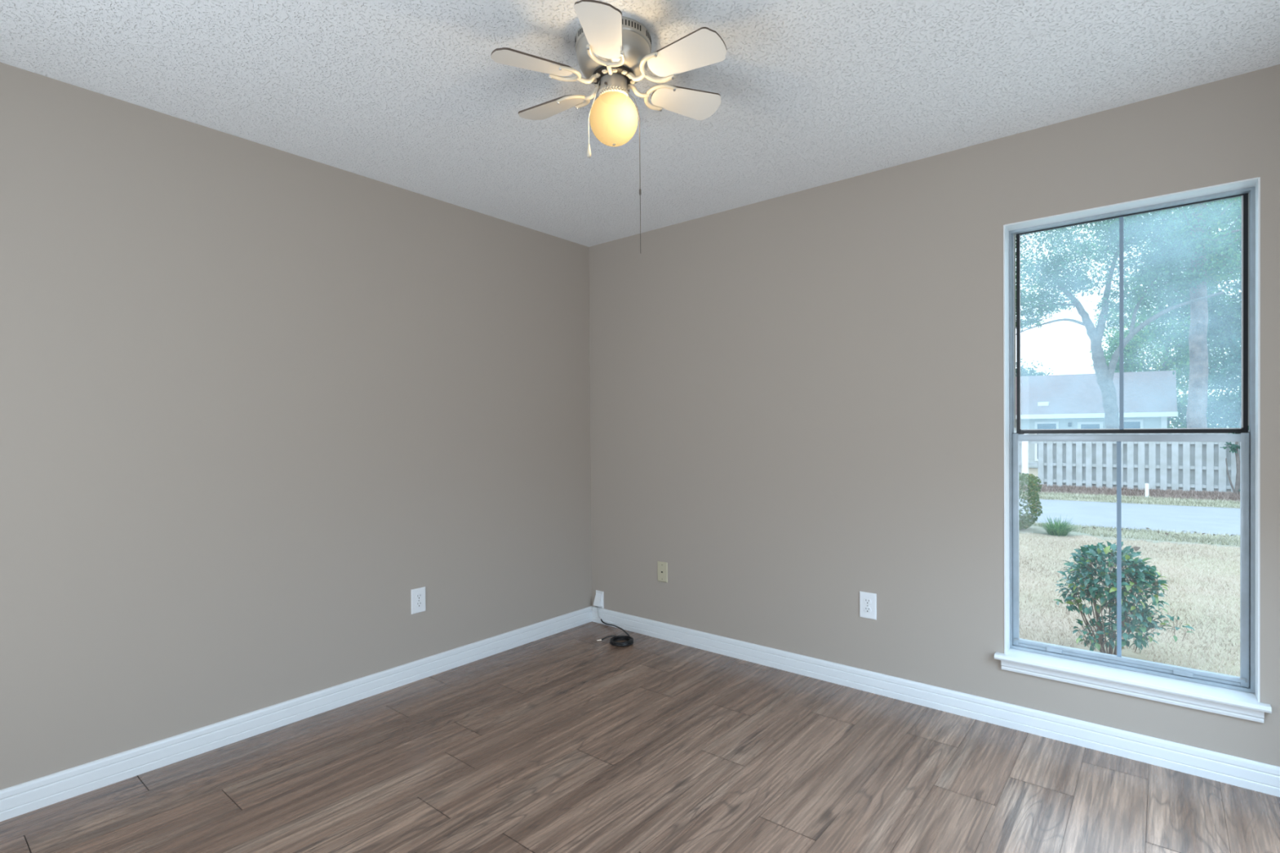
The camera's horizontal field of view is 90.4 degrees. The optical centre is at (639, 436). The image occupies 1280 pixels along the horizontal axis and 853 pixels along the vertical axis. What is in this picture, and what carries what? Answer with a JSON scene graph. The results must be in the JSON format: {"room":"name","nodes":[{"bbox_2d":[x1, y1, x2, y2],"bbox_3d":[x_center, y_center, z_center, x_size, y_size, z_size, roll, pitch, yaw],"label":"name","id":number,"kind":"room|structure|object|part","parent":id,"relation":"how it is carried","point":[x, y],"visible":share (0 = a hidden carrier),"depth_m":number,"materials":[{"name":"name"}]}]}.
{"room":"empty bedroom","nodes":[
{"label":"empty bedroom","id":0,"kind":"room"},
{"bbox_2d":[0,62,591,790],"bbox_3d":[-1.575,0.014,2.750,0.150,2.460,4.050,0,1,40],"label":"wall","id":1,"kind":"structure","parent":0,"point":[256,399],"depth_m":2.58,"materials":[{"name":"beige paint"}]},
{"bbox_2d":[0,605,592,822],"bbox_3d":[-1.503,1.176,2.707,0.015,0.096,3.750,0,1,40],"label":"baseboard","id":2,"kind":"structure","parent":1,"relation":"attached to","point":[20,799],"depth_m":2.58,"materials":[{"name":"white paint"}]},
{"bbox_2d":[410,586,425,614],"bbox_3d":[-1.111,0.822,3.187,0.009,0.123,0.079,0,1,40],"label":"wall outlet","id":3,"kind":"object","parent":1,"relation":"attached to","point":[417,595],"visible":1,"depth_m":3.18,"materials":[{"name":"white plastic"}]},
{"bbox_2d":[415,601,422,607],"bbox_3d":[-1.108,0.842,3.186,0.003,0.028,0.034,0,1,40],"label":"receptacle","id":4,"kind":"object","parent":3,"relation":"attached to","point":[418,604],"depth_m":3.18,"materials":[{"name":"white plastic"}]},
{"bbox_2d":[415,593,422,599],"bbox_3d":[-1.109,0.803,3.185,0.003,0.028,0.034,0,1,40],"label":"receptacle","id":5,"kind":"object","parent":3,"relation":"attached to","point":[418,596],"depth_m":3.18,"materials":[{"name":"white plastic"}]},
{"bbox_2d":[0,0,1279,247],"bbox_3d":[-0.177,-1.276,1.577,3.800,0.120,4.050,0,1,40],"label":"ceiling","id":6,"kind":"structure","parent":0,"point":[409,95],"depth_m":2.16,"materials":[{"name":"white paint"}]},
{"bbox_2d":[490,0,727,253],"bbox_3d":[-0.080,-0.892,1.954,0.744,0.655,0.698,0,1,40],"label":"ceiling fan","id":7,"kind":"object","parent":6,"relation":"hanging from","point":[613,50],"visible":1,"depth_m":1.89,"materials":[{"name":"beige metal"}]},
{"bbox_3d":[-0.314,-1.084,1.849,0.238,0.034,0.122,-1,1,-31],"label":"blade","id":8,"kind":"part","parent":7,"relation":"part of","materials":[{"name":"white wood"}]},
{"bbox_3d":[-0.296,-1.086,2.090,0.238,0.034,0.122,0,1,40],"label":"blade","id":9,"kind":"part","parent":7,"relation":"part of","materials":[{"name":"white wood"}]},
{"bbox_3d":[-0.157,-0.880,1.954,0.013,0.039,0.013,0,1,40],"label":"pull knob","id":10,"kind":"part","parent":7,"relation":"part of","materials":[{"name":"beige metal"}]},
{"bbox_3d":[-0.140,-0.998,1.953,0.038,0.200,0.002,0,0,0],"label":"short pull cord","id":11,"kind":"part","parent":7,"relation":"part of","materials":[{"name":"white fabric"}]},
{"bbox_3d":[-0.108,-1.084,1.699,0.122,0.034,0.238,0,0,-1],"label":"blade","id":12,"kind":"part","parent":7,"relation":"part of","materials":[{"name":"white wood"}]},
{"bbox_3d":[-0.080,-0.973,1.953,0.149,0.147,0.149,0,1,40],"label":"globe","id":13,"kind":"part","parent":7,"relation":"part of","materials":[{"name":"white glass"}]},
{"bbox_3d":[-0.018,-0.832,1.954,0.039,0.534,0.003,0,0,0],"label":"long pull chain","id":14,"kind":"part","parent":7,"relation":"part of","materials":[{"name":"grey metal"}]},
{"bbox_3d":[0.145,-1.089,2.070,0.238,0.034,0.122,-1,1,-20],"label":"blade","id":15,"kind":"part","parent":7,"relation":"part of","materials":[{"name":"white wood"}]},
{"bbox_3d":[0.134,-1.087,1.815,0.238,0.034,0.122,0,1,40],"label":"blade","id":16,"kind":"part","parent":7,"relation":"part of","materials":[{"name":"white wood"}]},
{"bbox_2d":[0,621,1279,852],"bbox_3d":[-0.158,1.225,1.598,3.500,0.002,3.750,0,1,40],"label":"floor","id":17,"kind":"structure","parent":0,"point":[566,741],"depth_m":2.24,"materials":[{"name":"brown wood"}]},
{"bbox_2d":[596,607,633,646],"bbox_3d":[-0.207,1.150,3.854,0.186,0.109,0.491,-1,1,-27],"label":"coiled cable","id":18,"kind":"object","parent":17,"relation":"on","point":[629,640],"visible":1,"depth_m":3.74,"materials":[{"name":"black plastic"}]},
{"bbox_2d":[588,64,1279,766],"bbox_3d":[1.132,-0.008,3.044,3.650,2.460,0.150,0,1,40],"label":"wall","id":19,"kind":"structure","parent":0,"point":[797,399],"depth_m":3.00,"materials":[{"name":"beige paint"}]},
{"bbox_2d":[593,590,604,608],"bbox_3d":[-0.271,1.052,4.095,0.066,0.108,0.038,0,1,40],"label":"cable plate","id":20,"kind":"object","parent":19,"relation":"attached to","point":[598,602],"visible":1,"depth_m":4.09,"materials":[{"name":"white plastic"}]},
{"bbox_2d":[593,593,601,607],"bbox_3d":[-0.273,1.055,4.093,0.047,0.082,0.033,0,1,40],"label":"hood","id":21,"kind":"object","parent":20,"relation":"attached to","point":[597,600],"depth_m":4.09,"materials":[{"name":"white plastic"}]},
{"bbox_2d":[657,561,667,582],"bbox_3d":[0.133,0.804,3.777,0.073,0.118,0.009,0,1,40],"label":"phone jack","id":22,"kind":"object","parent":19,"relation":"attached to","point":[662,566],"visible":1,"depth_m":3.77,"materials":[{"name":"beige plastic"}]},
{"bbox_2d":[859,591,876,620],"bbox_3d":[1.075,0.798,2.999,0.079,0.123,0.009,0,1,40],"label":"wall outlet","id":23,"kind":"object","parent":19,"relation":"attached to","point":[868,601],"visible":1,"depth_m":3.00,"materials":[{"name":"white plastic"}]},
{"bbox_2d":[863,606,871,613],"bbox_3d":[1.074,0.817,2.997,0.034,0.028,0.003,0,1,40],"label":"receptacle","id":24,"kind":"object","parent":23,"relation":"attached to","point":[866,609],"depth_m":3.00,"materials":[{"name":"white plastic"}]},
{"bbox_2d":[863,598,871,604],"bbox_3d":[1.074,0.778,2.997,0.034,0.028,0.003,0,1,40],"label":"receptacle","id":25,"kind":"object","parent":23,"relation":"attached to","point":[866,601],"depth_m":3.00,"materials":[{"name":"white plastic"}]},
{"bbox_2d":[591,606,1279,797],"bbox_3d":[1.035,1.155,3.034,3.487,0.096,0.015,0,1,40],"label":"baseboard","id":26,"kind":"structure","parent":19,"relation":"attached to","point":[1254,775],"depth_m":2.67,"materials":[{"name":"white paint"}]},
{"bbox_2d":[994,177,1271,723],"bbox_3d":[1.837,0.045,2.437,0.819,1.845,0.189,0,1,40],"label":"window","id":27,"kind":"structure","parent":19,"relation":"in","point":[1226,695],"depth_m":2.38,"materials":[{"name":"white paint"}]},
{"bbox_3d":[1.871,0.437,2.477,0.729,0.901,0.018,0,1,40],"label":"sash","id":28,"kind":"part","parent":27,"relation":"part of","materials":[{"name":"glass"}]},
{"bbox_3d":[1.874,-0.441,2.479,0.730,0.860,0.039,0,1,40],"label":"sash","id":29,"kind":"part","parent":27,"relation":"part of","materials":[{"name":"black"}]},
{"bbox_3d":[1.827,0.913,2.424,0.819,0.021,0.135,0,1,40],"label":"sill","id":30,"kind":"part","parent":27,"relation":"part of","materials":[{"name":"white paint"}]},
{"label":"outside","id":31,"kind":"structure","parent":0,"visible":0},
{"bbox_2d":[1018,467,1239,676],"bbox_3d":[20.758,1.282,25.765,55.000,0.197,59.850,0,1,40],"label":"lawn","id":32,"kind":"structure","parent":31,"point":[1126,653],"depth_m":5.76,"materials":[{"name":"beige plant"}]},
{"bbox_2d":[1015,355,1053,376],"bbox_3d":[23.933,-2.432,42.097,9.465,7.303,5.071,0,1,44],"label":"tree","id":33,"kind":"object","parent":32,"relation":"on","point":[1023,372],"visible":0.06,"depth_m":40.86,"materials":[{"name":"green plant"}]},
{"bbox_2d":[1014,370,1177,467],"bbox_3d":[17.555,-0.891,32.254,14.800,4.458,8.270,0,1,40],"label":"house","id":34,"kind":"structure","parent":32,"relation":"on","point":[1075,401],"depth_m":27.34,"materials":[{"name":"grey"}]},
{"bbox_2d":[1037,401,1048,405],"bbox_3d":[17.822,-1.412,28.052,0.400,0.230,0.200,0,1,40],"label":"roof vent","id":35,"kind":"object","parent":34,"relation":"attached to","point":[1046,403],"depth_m":27.96,"materials":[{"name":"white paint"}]},
{"bbox_3d":[17.690,0.207,27.625,0.700,1.540,0.007,0,1,40],"label":"pane","id":36,"kind":"part","parent":34,"relation":"part of","materials":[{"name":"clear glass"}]},
{"bbox_3d":[18.881,0.376,26.633,0.880,1.998,0.040,0,1,40],"label":"door","id":37,"kind":"part","parent":34,"relation":"part of","materials":[{"name":"white paint"}]},
{"bbox_3d":[18.862,-0.273,26.610,0.640,0.500,0.015,0,1,40],"label":"pane","id":38,"kind":"part","parent":34,"relation":"part of","materials":[{"name":"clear glass"}]},
{"bbox_3d":[19.926,0.086,25.778,0.600,1.380,0.007,0,1,40],"label":"pane","id":39,"kind":"part","parent":34,"relation":"part of","materials":[{"name":"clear glass"}]},
{"bbox_2d":[1054,541,1195,655],"bbox_3d":[3.244,1.123,4.353,0.627,0.796,0.644,0,0,3],"label":"shrub","id":40,"kind":"object","parent":32,"relation":"on","point":[1135,568],"visible":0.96,"depth_m":4.29,"materials":[{"name":"green plant"}]},
{"bbox_2d":[1018,482,1239,502],"bbox_3d":[14.536,1.451,18.222,55.166,0.054,7.658,0,1,38],"label":"mulch bed","id":41,"kind":"object","parent":32,"relation":"on","point":[1037,482],"visible":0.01,"depth_m":16.66,"materials":[{"name":"brown wood"}]},
{"bbox_2d":[1022,433,1028,484],"bbox_3d":[11.566,0.634,19.065,0.190,1.683,0.190,0,1,40],"label":"gate post","id":42,"kind":"object","parent":41,"relation":"on","point":[1024,443],"visible":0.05,"depth_m":19.01,"materials":[{"name":"white paint"}]},
{"bbox_2d":[1015,200,1241,428],"bbox_3d":[14.484,-4.301,20.409,8.230,11.658,5.053,0,1,20],"label":"oak tree","id":43,"kind":"object","parent":41,"relation":"on","point":[1104,374],"visible":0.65,"depth_m":19.71,"materials":[{"name":"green plant"}]},
{"bbox_2d":[1018,484,1239,501],"bbox_3d":[13.011,1.399,16.353,9.197,0.168,2.413,0,1,40],"label":"straw","id":44,"kind":"object","parent":41,"relation":"on","point":[1099,491],"visible":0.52,"depth_m":16.30,"materials":[{"name":"brown plant"}]},
{"bbox_2d":[1014,430,1248,492],"bbox_3d":[13.458,0.648,17.705,18.000,1.629,0.122,0,1,40],"label":"wooden fence","id":45,"kind":"object","parent":41,"relation":"on","point":[1187,466],"visible":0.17,"depth_m":17.42,"materials":[{"name":"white wood"}]},
{"bbox_2d":[1129,196,1241,428],"bbox_3d":[17.093,-4.766,19.392,5.250,12.580,3.079,0,1,40],"label":"pine tree","id":46,"kind":"object","parent":41,"relation":"on","point":[1197,406],"visible":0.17,"depth_m":19.33,"materials":[{"name":"green plant"}]},
{"bbox_2d":[1220,415,1248,494],"bbox_3d":[15.056,0.430,15.899,0.809,2.081,0.532,0,1,40],"label":"slender tree","id":47,"kind":"object","parent":41,"relation":"on","point":[1233,448],"visible":0.41,"depth_m":15.96,"materials":[{"name":"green plant"}]},
{"bbox_2d":[1133,546,1140,551],"bbox_3d":[6.450,1.454,8.237,0.096,0.052,0.093,0,0,5],"label":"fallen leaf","id":48,"kind":"object","parent":32,"relation":"on","point":[1135,548],"visible":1,"depth_m":8.23,"materials":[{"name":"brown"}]},
{"bbox_2d":[1073,196,1241,394],"bbox_3d":[21.569,-4.530,24.000,5.355,11.845,9.068,-1,1,-29],"label":"leafy tree","id":49,"kind":"object","parent":32,"relation":"on","point":[1222,322],"visible":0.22,"depth_m":23.73,"materials":[{"name":"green plant"}]},
{"bbox_2d":[1089,286,1239,428],"bbox_3d":[27.664,-3.302,33.468,5.274,9.132,7.516,-1,1,-32],"label":"bushy tree","id":50,"kind":"object","parent":32,"relation":"on","point":[1134,349],"visible":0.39,"depth_m":33.02,"materials":[{"name":"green plant"}]},
{"bbox_2d":[1184,318,1248,430],"bbox_3d":[19.469,-1.242,19.503,4.183,5.352,3.094,0,1,40],"label":"dense tree","id":51,"kind":"object","parent":32,"relation":"on","point":[1228,404],"visible":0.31,"depth_m":19.98,"materials":[{"name":"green plant"}]},
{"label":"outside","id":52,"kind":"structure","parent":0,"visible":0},
{"bbox_2d":[1018,523,1239,547],"bbox_3d":[7.518,1.494,9.706,55.399,0.065,1.892,0,1,34],"label":"lawn edge","id":53,"kind":"structure","parent":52,"point":[1034,529],"depth_m":9.57,"materials":[{"name":"beige plant"}]},
{"bbox_2d":[1018,471,1042,529],"bbox_3d":[6.004,1.037,10.355,0.944,0.945,0.859,0,1,40],"label":"clipped hedge","id":54,"kind":"object","parent":53,"relation":"on","point":[1028,480],"visible":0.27,"depth_m":9.99,"materials":[{"name":"green plant"}]},
{"bbox_2d":[1036,515,1083,536],"bbox_3d":[6.399,1.348,9.708,0.731,0.313,0.752,0,0,-6],"label":"clump","id":55,"kind":"object","parent":53,"relation":"on","point":[1058,529],"visible":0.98,"depth_m":9.60,"materials":[{"name":"green plant"}]},
{"bbox_2d":[1029,520,1239,546],"bbox_3d":[7.640,1.459,9.669,4.117,0.080,1.269,0,1,34],"label":"grass","id":56,"kind":"structure","parent":53,"relation":"on","point":[1101,530],"depth_m":9.52,"materials":[{"name":"beige plant"}]},
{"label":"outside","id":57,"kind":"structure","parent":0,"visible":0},
{"bbox_2d":[1018,498,1239,536],"bbox_3d":[9.467,1.485,12.083,55.761,0.094,5.026,0,1,34],"label":"street","id":58,"kind":"structure","parent":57,"point":[1134,516],"depth_m":11.96,"materials":[{"name":"grey asphalt"}]},
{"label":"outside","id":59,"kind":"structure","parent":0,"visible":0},
{"bbox_2d":[1018,490,1239,508],"bbox_3d":[11.632,1.475,14.706,55.467,0.067,1.988,0,1,34],"label":"verge","id":60,"kind":"structure","parent":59,"point":[1144,503],"depth_m":14.45,"materials":[{"name":"plant"}]},
{"bbox_2d":[1145,483,1148,497],"bbox_3d":[12.194,1.298,15.277,0.070,0.340,0.030,0,1,40],"label":"marker stake","id":61,"kind":"object","parent":60,"relation":"on","point":[1146,484],"visible":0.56,"depth_m":15.27,"materials":[{"name":"white paint"}]}
]}

